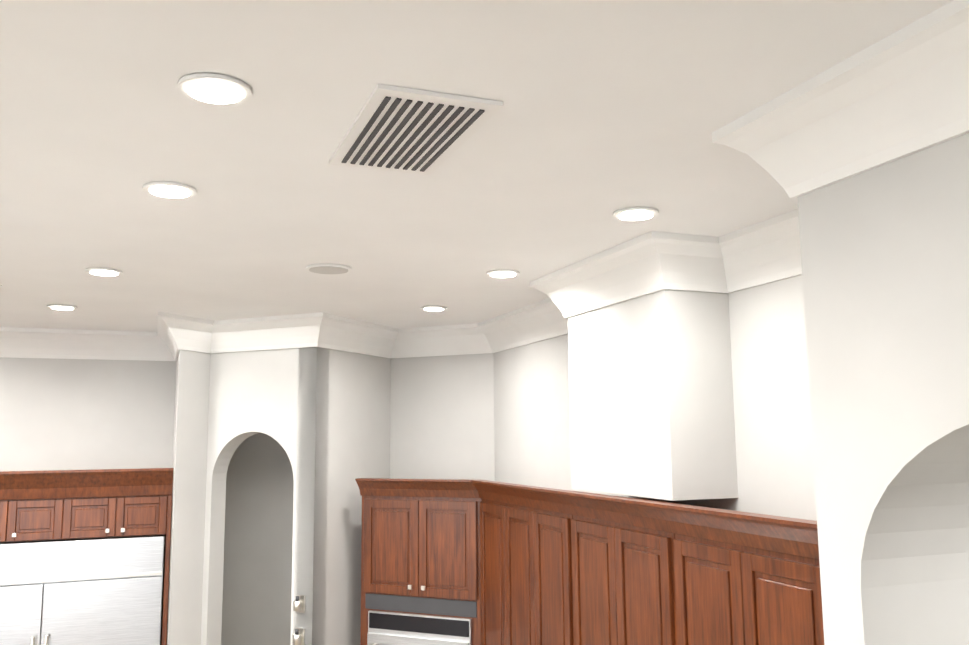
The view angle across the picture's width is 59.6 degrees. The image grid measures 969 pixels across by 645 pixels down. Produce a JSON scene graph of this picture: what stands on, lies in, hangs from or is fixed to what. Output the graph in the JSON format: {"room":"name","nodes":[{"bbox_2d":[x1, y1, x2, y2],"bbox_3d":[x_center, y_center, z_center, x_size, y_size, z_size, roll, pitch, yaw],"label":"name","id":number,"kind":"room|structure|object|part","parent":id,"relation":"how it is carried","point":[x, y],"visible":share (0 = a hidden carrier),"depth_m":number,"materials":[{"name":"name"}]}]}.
{"room":"kitchen","nodes":[
{"label":"kitchen","id":0,"kind":"room"},
{"bbox_2d":[0,357,175,640],"bbox_3d":[-4.204,1.849,5.937,3.730,3.660,0.120,2,-8,-21],"label":"wall","id":1,"kind":"structure","parent":0,"point":[70,414],"depth_m":6.48,"materials":[{"name":"paint"}]},
{"bbox_2d":[0,327,167,360],"bbox_3d":[-4.210,0.122,6.038,3.796,0.210,0.170,2,-8,-21],"label":"crown molding","id":2,"kind":"structure","parent":1,"relation":"attached to","point":[14,342],"depth_m":6.45,"materials":[{"name":"white paint"}]},
{"bbox_2d":[166,350,210,644],"bbox_3d":[-2.146,1.868,6.222,0.324,3.660,1.075,2,-8,-21],"label":"wall","id":3,"kind":"structure","parent":0,"point":[189,466],"depth_m":5.89,"materials":[{"name":"paint"}]},
{"bbox_2d":[152,356,177,360],"bbox_3d":[-2.373,0.146,6.342,0.150,0.210,0.570,2,-8,-21],"label":"crown molding","id":4,"kind":"structure","parent":3,"relation":"attached to","point":[170,358],"depth_m":6.71,"materials":[{"name":"white paint"}]},
{"bbox_2d":[221,432,293,644],"bbox_3d":[-1.648,2.121,8.139,2.000,3.660,0.120,2,-8,-21],"label":"wall","id":5,"kind":"structure","parent":0,"point":[257,579],"depth_m":7.90,"materials":[{"name":"paint"}]},
{"bbox_2d":[201,347,328,644],"bbox_3d":[-1.525,1.809,5.830,0.927,3.660,0.150,-4,-8,24],"label":"wall","id":6,"kind":"structure","parent":0,"point":[251,393],"depth_m":5.92,"materials":[{"name":"paint"}]},
{"bbox_2d":[293,595,304,644],"bbox_3d":[-1.226,2.066,5.544,0.070,0.530,0.064,-4,-8,24],"label":"sconces","id":7,"kind":"object","parent":6,"relation":"attached to","point":[299,607],"visible":1,"depth_m":5.55,"materials":[{"name":"silver metal"}]},
{"bbox_2d":[293,347,390,644],"bbox_3d":[-0.998,1.835,6.060,0.150,3.660,1.000,-4,-8,24],"label":"wall","id":8,"kind":"structure","parent":0,"point":[358,418],"depth_m":5.96,"materials":[{"name":"paint"}]},
{"bbox_2d":[152,311,487,357],"bbox_3d":[-1.165,0.098,6.071,2.204,0.210,0.935,2,-8,-21],"label":"crown molding","id":9,"kind":"structure","parent":8,"relation":"attached to","point":[174,333],"depth_m":6.03,"materials":[{"name":"white paint"}]},
{"bbox_2d":[390,353,494,480],"bbox_3d":[-0.291,1.871,6.373,0.887,3.660,0.150,-4,-8,24],"label":"wall","id":10,"kind":"structure","parent":0,"point":[441,417],"depth_m":6.45,"materials":[{"name":"paint"}]},
{"bbox_2d":[0,0,952,331],"bbox_3d":[-1.154,-0.458,3.102,17.000,0.100,19.000,2,-8,-21],"label":"ceiling","id":11,"kind":"structure","parent":0,"point":[582,136],"depth_m":2.43,"materials":[{"name":"paint"}]},
{"bbox_2d":[47,304,76,309],"bbox_3d":[-2.629,-0.093,5.269,0.168,0.014,0.168,4,-9,-30],"label":"recessed light","id":12,"kind":"object","parent":11,"relation":"in","point":[54,306],"depth_m":5.23,"materials":[{"name":"white"}]},
{"bbox_2d":[85,267,122,275],"bbox_3d":[-1.874,-0.248,4.171,0.168,0.014,0.168,-7,-10,41],"label":"recessed light","id":13,"kind":"object","parent":11,"relation":"in","point":[97,270],"depth_m":4.14,"materials":[{"name":"white"}]},
{"bbox_2d":[142,181,196,198],"bbox_3d":[-1.045,-0.438,2.815,0.168,0.014,0.168,-4,-8,24],"label":"recessed light","id":14,"kind":"object","parent":11,"relation":"in","point":[164,189],"depth_m":2.79,"materials":[{"name":"white"}]},
{"bbox_2d":[177,73,251,105],"bbox_3d":[-0.639,-0.550,2.009,0.168,0.014,0.168,4,-9,-30],"label":"recessed light","id":15,"kind":"object","parent":11,"relation":"in","point":[214,89],"depth_m":1.99,"materials":[{"name":"white"}]},
{"bbox_2d":[306,263,350,273],"bbox_3d":[-0.764,-0.261,4.156,0.220,0.014,0.220,2,-8,-21],"label":"ceiling speaker","id":16,"kind":"object","parent":11,"relation":"attached to","point":[325,268],"visible":1,"depth_m":4.12,"materials":[{"name":"paint"}]},
{"bbox_2d":[329,84,502,174],"bbox_3d":[-0.211,-0.511,2.330,0.320,0.015,0.600,2,-8,-21],"label":"ceiling vent","id":17,"kind":"object","parent":11,"relation":"in","point":[404,130],"visible":0.98,"depth_m":2.26,"materials":[{"name":"white metal"}]},
{"bbox_2d":[421,306,446,310],"bbox_3d":[-0.327,-0.089,5.461,0.168,0.014,0.168,-7,-10,41],"label":"recessed light","id":18,"kind":"object","parent":11,"relation":"in","point":[427,308],"depth_m":5.42,"materials":[{"name":"white"}]},
{"bbox_2d":[486,269,519,277],"bbox_3d":[0.094,-0.247,4.314,0.168,0.014,0.168,4,-9,-30],"label":"recessed light","id":19,"kind":"object","parent":11,"relation":"in","point":[503,273],"depth_m":4.28,"materials":[{"name":"white"}]},
{"bbox_2d":[524,231,695,323],"bbox_3d":[0.550,-0.190,4.050,0.179,0.210,1.218,2,-8,-21],"label":"crown molding","id":20,"kind":"structure","parent":11,"relation":"attached to","point":[652,261],"depth_m":3.86,"materials":[{"name":"white paint"}]},
{"bbox_2d":[613,207,658,220],"bbox_3d":[0.568,-0.405,3.177,0.168,0.014,0.168,4,-9,-30],"label":"recessed light","id":21,"kind":"object","parent":11,"relation":"in","point":[632,213],"depth_m":3.15,"materials":[{"name":"white"}]},
{"bbox_2d":[494,275,816,520],"bbox_3d":[0.928,1.563,4.173,0.150,3.660,4.290,2,-8,-21],"label":"wall","id":22,"kind":"structure","parent":0,"point":[773,441],"depth_m":3.60,"materials":[{"name":"paint"}]},
{"bbox_2d":[476,307,567,353],"bbox_3d":[0.337,0.001,5.458,0.151,0.210,1.887,2,-8,-21],"label":"crown molding","id":23,"kind":"structure","parent":22,"relation":"attached to","point":[508,330],"depth_m":5.78,"materials":[{"name":"white paint"}]},
{"bbox_2d":[568,289,737,500],"bbox_3d":[0.764,0.260,4.071,0.330,1.100,0.918,2,-8,-21],"label":"chase","id":24,"kind":"object","parent":22,"relation":"attached to","point":[651,397],"visible":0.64,"depth_m":3.70,"materials":[{"name":"paint"}]},
{"bbox_2d":[692,220,801,292],"bbox_3d":[1.250,-0.322,3.122,0.151,0.210,1.335,2,-8,-21],"label":"crown molding","id":25,"kind":"structure","parent":22,"relation":"attached to","point":[764,252],"depth_m":3.51,"materials":[{"name":"white paint"}]},
{"bbox_2d":[797,133,968,644],"bbox_3d":[2.485,0.809,-1.333,0.620,3.660,7.500,2,-8,-21],"label":"wall","id":26,"kind":"structure","parent":0,"point":[885,261],"depth_m":2.00,"materials":[{"name":"paint"}]},
{"bbox_2d":[768,209,798,223],"bbox_3d":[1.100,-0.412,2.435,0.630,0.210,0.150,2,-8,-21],"label":"crown molding","id":27,"kind":"structure","parent":26,"relation":"attached to","point":[792,217],"depth_m":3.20,"materials":[{"name":"white paint"}]},
{"bbox_2d":[712,0,968,215],"bbox_3d":[2.083,-0.906,-1.173,0.150,0.210,7.650,2,-8,-21],"label":"crown molding","id":28,"kind":"structure","parent":26,"relation":"attached to","point":[902,92],"depth_m":1.92,"materials":[{"name":"white paint"}]},
{"bbox_3d":[-1.119,3.244,2.605,17.000,0.050,19.000,2,-8,-21],"label":"floor","id":29,"kind":"structure","parent":0,"visible":0},
{"bbox_2d":[0,468,173,644],"bbox_3d":[-3.011,2.349,5.872,1.493,2.630,0.726,2,-8,-21],"label":"kitchen cabinets","id":30,"kind":"object","parent":29,"relation":"on","point":[84,554],"visible":1,"depth_m":5.79,"materials":[{"name":"brown wood"}]},
{"bbox_2d":[355,478,823,644],"bbox_3d":[0.282,2.124,4.132,1.032,2.550,4.515,2,-8,-21],"label":"kitchen cabinets","id":31,"kind":"object","parent":29,"relation":"on","point":[463,562],"visible":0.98,"depth_m":4.29,"materials":[{"name":"brown wood"}]},
{"bbox_3d":[0.174,0.894,4.092,0.706,0.120,4.205,2,-8,-21],"label":"crown","id":32,"kind":"part","parent":31,"relation":"part of","materials":[{"name":"brown wood"}]}
]}

